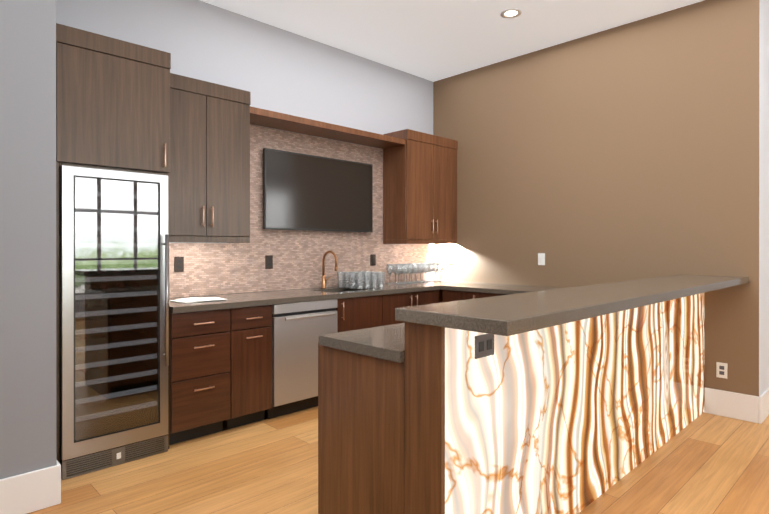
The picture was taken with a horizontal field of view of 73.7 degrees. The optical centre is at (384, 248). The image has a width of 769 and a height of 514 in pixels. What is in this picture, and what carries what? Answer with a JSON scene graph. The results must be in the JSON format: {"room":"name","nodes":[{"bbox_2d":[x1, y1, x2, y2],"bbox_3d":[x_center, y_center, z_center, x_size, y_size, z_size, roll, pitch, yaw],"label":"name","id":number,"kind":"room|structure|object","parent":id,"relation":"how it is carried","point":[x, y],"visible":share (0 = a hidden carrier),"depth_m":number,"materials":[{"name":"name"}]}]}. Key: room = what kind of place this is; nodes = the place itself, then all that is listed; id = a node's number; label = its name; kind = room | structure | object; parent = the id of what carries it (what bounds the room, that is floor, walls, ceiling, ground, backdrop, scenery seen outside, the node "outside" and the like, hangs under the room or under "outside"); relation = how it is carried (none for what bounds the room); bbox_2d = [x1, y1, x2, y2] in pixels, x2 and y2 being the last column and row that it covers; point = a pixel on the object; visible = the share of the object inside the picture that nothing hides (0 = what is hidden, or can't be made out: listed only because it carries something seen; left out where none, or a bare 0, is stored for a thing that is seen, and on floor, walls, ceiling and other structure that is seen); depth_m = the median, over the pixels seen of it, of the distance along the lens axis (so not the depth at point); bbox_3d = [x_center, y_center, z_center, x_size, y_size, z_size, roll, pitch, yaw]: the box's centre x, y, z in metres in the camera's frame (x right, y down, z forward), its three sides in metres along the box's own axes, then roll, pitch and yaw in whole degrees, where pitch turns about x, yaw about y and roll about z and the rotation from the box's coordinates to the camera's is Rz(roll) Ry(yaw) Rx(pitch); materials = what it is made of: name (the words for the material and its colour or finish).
{"room":"home bar","nodes":[
{"label":"home bar","id":0,"kind":"room"},
{"bbox_2d":[0,0,56,478],"bbox_3d":[-3.443,-0.325,1.542,4.015,3.233,1.005,0,0,-44],"label":"wall","id":1,"kind":"structure","parent":0,"point":[27,235],"depth_m":2.50,"materials":[{"name":"grey paint"}]},
{"bbox_2d":[56,0,432,297],"bbox_3d":[-0.851,-0.330,4.698,4.105,3.233,0.120,0,0,-44],"label":"wall","id":2,"kind":"structure","parent":0,"point":[272,68],"depth_m":4.45,"materials":[{"name":"grey paint"}]},
{"bbox_2d":[169,73,250,242],"bbox_3d":[-1.391,-0.622,3.807,0.704,1.160,0.376,0,0,-44],"label":"upper cabinet","id":3,"kind":"object","parent":2,"relation":"attached to","point":[209,187],"visible":0.73,"depth_m":3.71,"materials":[{"name":"brown wood"}]},
{"bbox_2d":[250,106,404,148],"bbox_3d":[-0.530,-1.073,4.687,1.756,0.052,0.322,0,0,-44],"label":"bridge","id":4,"kind":"object","parent":3,"relation":"attached to","point":[276,120],"visible":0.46,"depth_m":4.56,"materials":[{"name":"brown wood"}]},
{"bbox_2d":[169,124,433,297],"bbox_3d":[-0.602,-0.337,4.851,3.292,1.417,0.008,0,0,-44],"label":"backsplash","id":5,"kind":"structure","parent":2,"relation":"attached to","point":[218,268],"depth_m":4.59,"materials":[{"name":"tile"}]},
{"bbox_2d":[174,257,183,271],"bbox_3d":[-1.563,0.122,3.900,0.072,0.116,0.008,0,0,-44],"label":"outlet","id":6,"kind":"object","parent":5,"relation":"attached to","point":[178,264],"visible":1,"depth_m":3.90,"materials":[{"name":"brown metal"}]},
{"bbox_2d":[265,255,272,268],"bbox_3d":[-1.001,0.120,4.450,0.072,0.116,0.008,0,0,-44],"label":"outlet","id":7,"kind":"object","parent":5,"relation":"attached to","point":[268,261],"visible":1,"depth_m":4.45,"materials":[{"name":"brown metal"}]},
{"bbox_2d":[263,148,372,231],"bbox_3d":[-0.590,-0.509,4.813,1.250,0.690,0.060,0,0,-44],"label":"wall-mounted tv","id":8,"kind":"object","parent":5,"relation":"attached to","point":[301,191],"visible":1,"depth_m":4.73,"materials":[{"name":"black glass"}]},
{"bbox_2d":[370,254,375,265],"bbox_3d":[-0.118,0.121,5.314,0.072,0.116,0.008,0,0,-44],"label":"outlet","id":9,"kind":"object","parent":5,"relation":"attached to","point":[372,259],"visible":1,"depth_m":5.30,"materials":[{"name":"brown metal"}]},
{"bbox_2d":[383,129,457,243],"bbox_3d":[0.413,-0.625,5.573,0.826,1.160,0.376,0,0,-44],"label":"upper cabinet","id":10,"kind":"object","parent":2,"relation":"attached to","point":[419,187],"visible":0.96,"depth_m":5.36,"materials":[{"name":"brown wood"}]},
{"bbox_2d":[27,406,768,513],"bbox_3d":[1.984,1.321,1.794,12.120,0.060,8.240,0,0,-44],"label":"floor","id":11,"kind":"structure","parent":0,"point":[705,463],"depth_m":2.88,"materials":[{"name":"brown wood"}]},
{"bbox_2d":[0,461,60,513],"bbox_3d":[-3.081,1.194,1.186,4.032,0.197,0.019,0,0,-44],"label":"baseboard","id":12,"kind":"structure","parent":11,"relation":"on","point":[31,491],"depth_m":2.50,"materials":[{"name":"white wood"}]},
{"bbox_2d":[56,23,170,462],"bbox_3d":[-1.806,0.022,3.236,0.684,2.534,0.628,0,0,-44],"label":"tall cabinet","id":13,"kind":"object","parent":11,"relation":"on","point":[112,103],"visible":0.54,"depth_m":3.02,"materials":[{"name":"brown wood"}]},
{"bbox_2d":[59,165,168,479],"bbox_3d":[-1.763,0.413,3.233,0.581,1.744,0.659,0,0,-44],"label":"wine fridge","id":14,"kind":"object","parent":13,"relation":"in","point":[114,290],"visible":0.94,"depth_m":3.02,"materials":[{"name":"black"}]},
{"bbox_2d":[169,309,229,444],"bbox_3d":[-1.411,0.852,3.618,0.408,0.872,0.638,0,0,-44],"label":"base cabinet","id":15,"kind":"object","parent":11,"relation":"on","point":[199,374],"visible":0.62,"depth_m":3.40,"materials":[{"name":"brown wood"}]},
{"bbox_2d":[224,305,271,429],"bbox_3d":[-1.145,0.852,3.879,0.331,0.872,0.638,0,0,-44],"label":"base cabinet","id":16,"kind":"object","parent":11,"relation":"on","point":[250,331],"visible":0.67,"depth_m":3.67,"materials":[{"name":"brown wood"}]},
{"bbox_2d":[267,299,336,418],"bbox_3d":[-0.785,0.850,4.187,0.600,0.866,0.644,0,0,-44],"label":"dishwasher","id":17,"kind":"object","parent":11,"relation":"on","point":[298,328],"visible":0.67,"depth_m":3.94,"materials":[{"name":"silver metal"}]},
{"bbox_2d":[318,322,444,513],"bbox_3d":[1.088,0.774,3.161,3.242,1.030,0.760,0,0,-44],"label":"bar","id":18,"kind":"object","parent":11,"relation":"on","point":[381,436],"visible":0.23,"depth_m":1.96,"materials":[{"name":"brown wood"}]},
{"bbox_2d":[319,323,404,362],"bbox_3d":[1.052,0.395,3.183,3.262,0.040,0.488,0,0,-44],"label":"countertop","id":19,"kind":"structure","parent":18,"relation":"on","point":[386,342],"depth_m":2.12,"materials":[{"name":"stone"}]},
{"bbox_2d":[395,274,748,335],"bbox_3d":[1.376,0.240,2.830,3.292,0.053,0.466,0,0,-44],"label":"countertop","id":20,"kind":"structure","parent":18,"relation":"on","point":[510,314],"depth_m":1.99,"materials":[{"name":"stone"}]},
{"bbox_2d":[445,293,703,513],"bbox_3d":[1.355,0.774,2.903,3.220,1.024,0.028,0,0,-44],"label":"panel","id":21,"kind":"object","parent":18,"relation":"attached to","point":[576,417],"visible":0.83,"depth_m":2.40,"materials":[{"name":"white"}]},
{"bbox_2d":[392,290,442,323],"bbox_3d":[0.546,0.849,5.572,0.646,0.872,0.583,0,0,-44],"label":"base cabinet","id":22,"kind":"object","parent":11,"relation":"on","point":[407,299],"depth_m":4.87,"materials":[{"name":"brown wood"}]},
{"bbox_2d":[169,281,460,313],"bbox_3d":[-0.386,0.393,4.631,3.292,0.040,0.624,0,0,-44],"label":"countertop","id":23,"kind":"structure","parent":22,"relation":"on","point":[236,300],"depth_m":4.05,"materials":[{"name":"stone"}]},
{"bbox_2d":[170,297,226,302],"bbox_3d":[-1.334,0.368,3.678,0.340,0.011,0.270,0,0,-44],"label":"paper stack","id":24,"kind":"object","parent":23,"relation":"on","point":[189,300],"visible":1,"depth_m":3.63,"materials":[{"name":"white paper"}]},
{"bbox_2d":[321,251,337,288],"bbox_3d":[-0.485,0.196,4.722,0.123,0.351,0.212,0,0,-44],"label":"faucet","id":25,"kind":"object","parent":23,"relation":"on","point":[323,285],"visible":1,"depth_m":4.74,"materials":[{"name":"brown metal"}]},
{"bbox_2d":[337,272,344,287],"bbox_3d":[-0.409,0.299,4.866,0.076,0.145,0.072,0,0,-44],"label":"tumbler","id":26,"kind":"object","parent":23,"relation":"on","point":[339,280],"visible":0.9,"depth_m":4.84,"materials":[{"name":"clear glass"}]},
{"bbox_2d":[344,272,351,287],"bbox_3d":[-0.342,0.299,4.812,0.076,0.145,0.072,0,0,-44],"label":"tumbler","id":27,"kind":"object","parent":23,"relation":"on","point":[346,281],"visible":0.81,"depth_m":4.80,"materials":[{"name":"clear glass"}]},
{"bbox_2d":[349,273,355,288],"bbox_3d":[-0.290,0.299,4.744,0.076,0.145,0.072,0,0,-44],"label":"tumbler","id":28,"kind":"object","parent":23,"relation":"on","point":[351,280],"visible":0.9,"depth_m":4.72,"materials":[{"name":"clear glass"}]},
{"bbox_2d":[356,273,363,288],"bbox_3d":[-0.223,0.299,4.690,0.076,0.145,0.072,0,0,-44],"label":"tumbler","id":29,"kind":"object","parent":23,"relation":"on","point":[358,276],"visible":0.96,"depth_m":4.67,"materials":[{"name":"clear glass"}]},
{"bbox_2d":[364,273,370,288],"bbox_3d":[-0.160,0.299,4.752,0.076,0.145,0.072,0,0,-44],"label":"tumbler","id":30,"kind":"object","parent":23,"relation":"on","point":[368,276],"visible":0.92,"depth_m":4.73,"materials":[{"name":"clear glass"}]},
{"bbox_2d":[370,272,377,287],"bbox_3d":[-0.097,0.299,4.813,0.076,0.145,0.072,0,0,-44],"label":"tumbler","id":31,"kind":"object","parent":23,"relation":"on","point":[375,277],"visible":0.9,"depth_m":4.79,"materials":[{"name":"clear glass"}]},
{"bbox_2d":[378,272,384,287],"bbox_3d":[-0.034,0.299,4.875,0.076,0.145,0.072,0,0,-44],"label":"tumbler","id":32,"kind":"object","parent":23,"relation":"on","point":[381,275],"visible":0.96,"depth_m":4.85,"materials":[{"name":"clear glass"}]},
{"bbox_2d":[386,264,392,283],"bbox_3d":[0.056,0.268,5.334,0.074,0.205,0.074,0,0,-44],"label":"stemmed glass","id":33,"kind":"object","parent":23,"relation":"on","point":[389,268],"visible":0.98,"depth_m":5.32,"materials":[{"name":"clear glass"}]},
{"bbox_2d":[393,264,397,283],"bbox_3d":[0.116,0.268,5.393,0.074,0.205,0.074,0,0,-44],"label":"stemmed glass","id":34,"kind":"object","parent":23,"relation":"on","point":[394,272],"visible":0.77,"depth_m":5.37,"materials":[{"name":"clear glass"}]},
{"bbox_2d":[395,264,401,283],"bbox_3d":[0.148,0.268,5.298,0.074,0.205,0.074,0,0,-44],"label":"stemmed glass","id":35,"kind":"object","parent":23,"relation":"on","point":[398,266],"visible":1,"depth_m":5.28,"materials":[{"name":"clear glass"}]},
{"bbox_2d":[401,264,407,283],"bbox_3d":[0.208,0.268,5.357,0.074,0.205,0.074,0,0,-44],"label":"stemmed glass","id":36,"kind":"object","parent":23,"relation":"on","point":[405,268],"visible":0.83,"depth_m":5.33,"materials":[{"name":"clear glass"}]},
{"bbox_2d":[413,280,444,283],"bbox_3d":[0.571,0.391,5.540,0.652,0.040,0.330,0,0,-44],"label":"countertop","id":37,"kind":"structure","parent":22,"relation":"on","point":[442,281],"depth_m":5.56,"materials":[{"name":"stone"}]},
{"bbox_2d":[407,264,412,283],"bbox_3d":[0.268,0.268,5.415,0.074,0.205,0.074,0,0,-44],"label":"stemmed glass","id":38,"kind":"object","parent":37,"relation":"on","point":[410,271],"visible":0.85,"depth_m":5.39,"materials":[{"name":"clear glass"}]},
{"bbox_2d":[413,264,418,282],"bbox_3d":[0.328,0.268,5.474,0.074,0.205,0.074,0,0,-44],"label":"stemmed glass","id":39,"kind":"object","parent":37,"relation":"on","point":[415,268],"visible":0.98,"depth_m":5.46,"materials":[{"name":"clear glass"}]},
{"bbox_2d":[418,263,423,282],"bbox_3d":[0.388,0.268,5.533,0.074,0.205,0.074,0,0,-44],"label":"stemmed glass","id":40,"kind":"object","parent":37,"relation":"on","point":[422,268],"visible":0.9,"depth_m":5.52,"materials":[{"name":"clear glass"}]},
{"bbox_2d":[422,263,428,281],"bbox_3d":[0.448,0.268,5.592,0.074,0.205,0.074,0,0,-44],"label":"stemmed glass","id":41,"kind":"object","parent":37,"relation":"on","point":[427,267],"visible":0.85,"depth_m":5.57,"materials":[{"name":"clear glass"}]},
{"bbox_2d":[428,263,433,281],"bbox_3d":[0.508,0.268,5.651,0.074,0.205,0.074,0,0,-44],"label":"stemmed glass","id":42,"kind":"object","parent":37,"relation":"on","point":[430,270],"visible":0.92,"depth_m":5.63,"materials":[{"name":"clear glass"}]},
{"bbox_2d":[433,263,438,281],"bbox_3d":[0.568,0.268,5.709,0.074,0.205,0.074,0,0,-44],"label":"stemmed glass","id":43,"kind":"object","parent":37,"relation":"on","point":[437,267],"visible":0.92,"depth_m":5.69,"materials":[{"name":"clear glass"}]},
{"bbox_2d":[438,263,443,280],"bbox_3d":[0.628,0.267,5.768,0.074,0.205,0.074,0,0,-44],"label":"stemmed glass","id":44,"kind":"object","parent":37,"relation":"on","point":[441,265],"visible":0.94,"depth_m":5.75,"materials":[{"name":"clear glass"}]},
{"bbox_2d":[443,290,474,301],"bbox_3d":[0.960,0.850,5.179,0.604,0.872,0.468,0,0,-44],"label":"base cabinet","id":45,"kind":"object","parent":11,"relation":"on","point":[450,295],"depth_m":5.01,"materials":[{"name":"brown wood"}]},
{"bbox_2d":[475,292,506,298],"bbox_3d":[1.268,0.850,4.864,0.604,0.872,0.486,0,0,-44],"label":"base cabinet","id":46,"kind":"object","parent":11,"relation":"on","point":[477,294],"depth_m":4.77,"materials":[{"name":"brown wood"}]},
{"bbox_2d":[441,282,562,294],"bbox_3d":[1.295,0.392,4.801,0.652,0.040,1.440,0,0,-44],"label":"countertop","id":47,"kind":"structure","parent":46,"relation":"on","point":[508,289],"depth_m":4.86,"materials":[{"name":"stone"}]},
{"bbox_2d":[200,0,703,81],"bbox_3d":[1.984,-1.972,1.788,12.120,0.060,8.240,0,0,-44],"label":"ceiling","id":48,"kind":"structure","parent":0,"point":[433,40],"depth_m":4.46,"materials":[{"name":"white paint"}]},
{"bbox_2d":[500,8,521,17],"bbox_3d":[1.046,-1.941,4.240,0.170,0.008,0.170,0,0,-44],"label":"recessed light","id":49,"kind":"object","parent":48,"relation":"in","point":[511,13],"visible":1,"depth_m":4.24,"materials":[{"name":"white"}]},
{"bbox_2d":[433,0,762,396],"bbox_3d":[1.708,-0.330,4.932,0.120,3.233,3.125,0,0,-44],"label":"wall","id":50,"kind":"structure","parent":0,"point":[630,151],"depth_m":4.43,"materials":[{"name":"brown paint"}]},
{"bbox_2d":[538,253,544,264],"bbox_3d":[1.534,0.107,5.016,0.012,0.116,0.072,0,0,-44],"label":"light switch","id":51,"kind":"object","parent":50,"relation":"attached to","point":[541,258],"visible":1,"depth_m":5.01,"materials":[{"name":"white plastic"}]},
{"bbox_2d":[716,362,727,378],"bbox_3d":[2.592,0.938,3.939,0.008,0.116,0.072,0,0,-44],"label":"outlet","id":52,"kind":"object","parent":50,"relation":"attached to","point":[721,370],"visible":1,"depth_m":3.94,"materials":[{"name":"white plastic"}]},
{"bbox_2d":[704,387,751,421],"bbox_3d":[2.626,1.189,3.900,0.015,0.197,0.334,0,0,-44],"label":"baseboard","id":53,"kind":"structure","parent":50,"relation":"attached to","point":[734,405],"depth_m":3.90,"materials":[{"name":"white wood"}]},
{"bbox_2d":[762,0,768,393],"bbox_3d":[4.189,-0.331,5.257,3.880,3.233,0.120,0,0,-44],"label":"wall","id":54,"kind":"structure","parent":0,"point":[765,298],"depth_m":3.94,"materials":[{"name":"white paint"}]},
{"bbox_2d":[752,387,768,423],"bbox_3d":[4.186,1.187,5.165,4.016,0.197,0.020,0,0,-44],"label":"baseboard","id":55,"kind":"structure","parent":54,"relation":"attached to","point":[760,405],"depth_m":3.79,"materials":[{"name":"white wood"}]}
]}

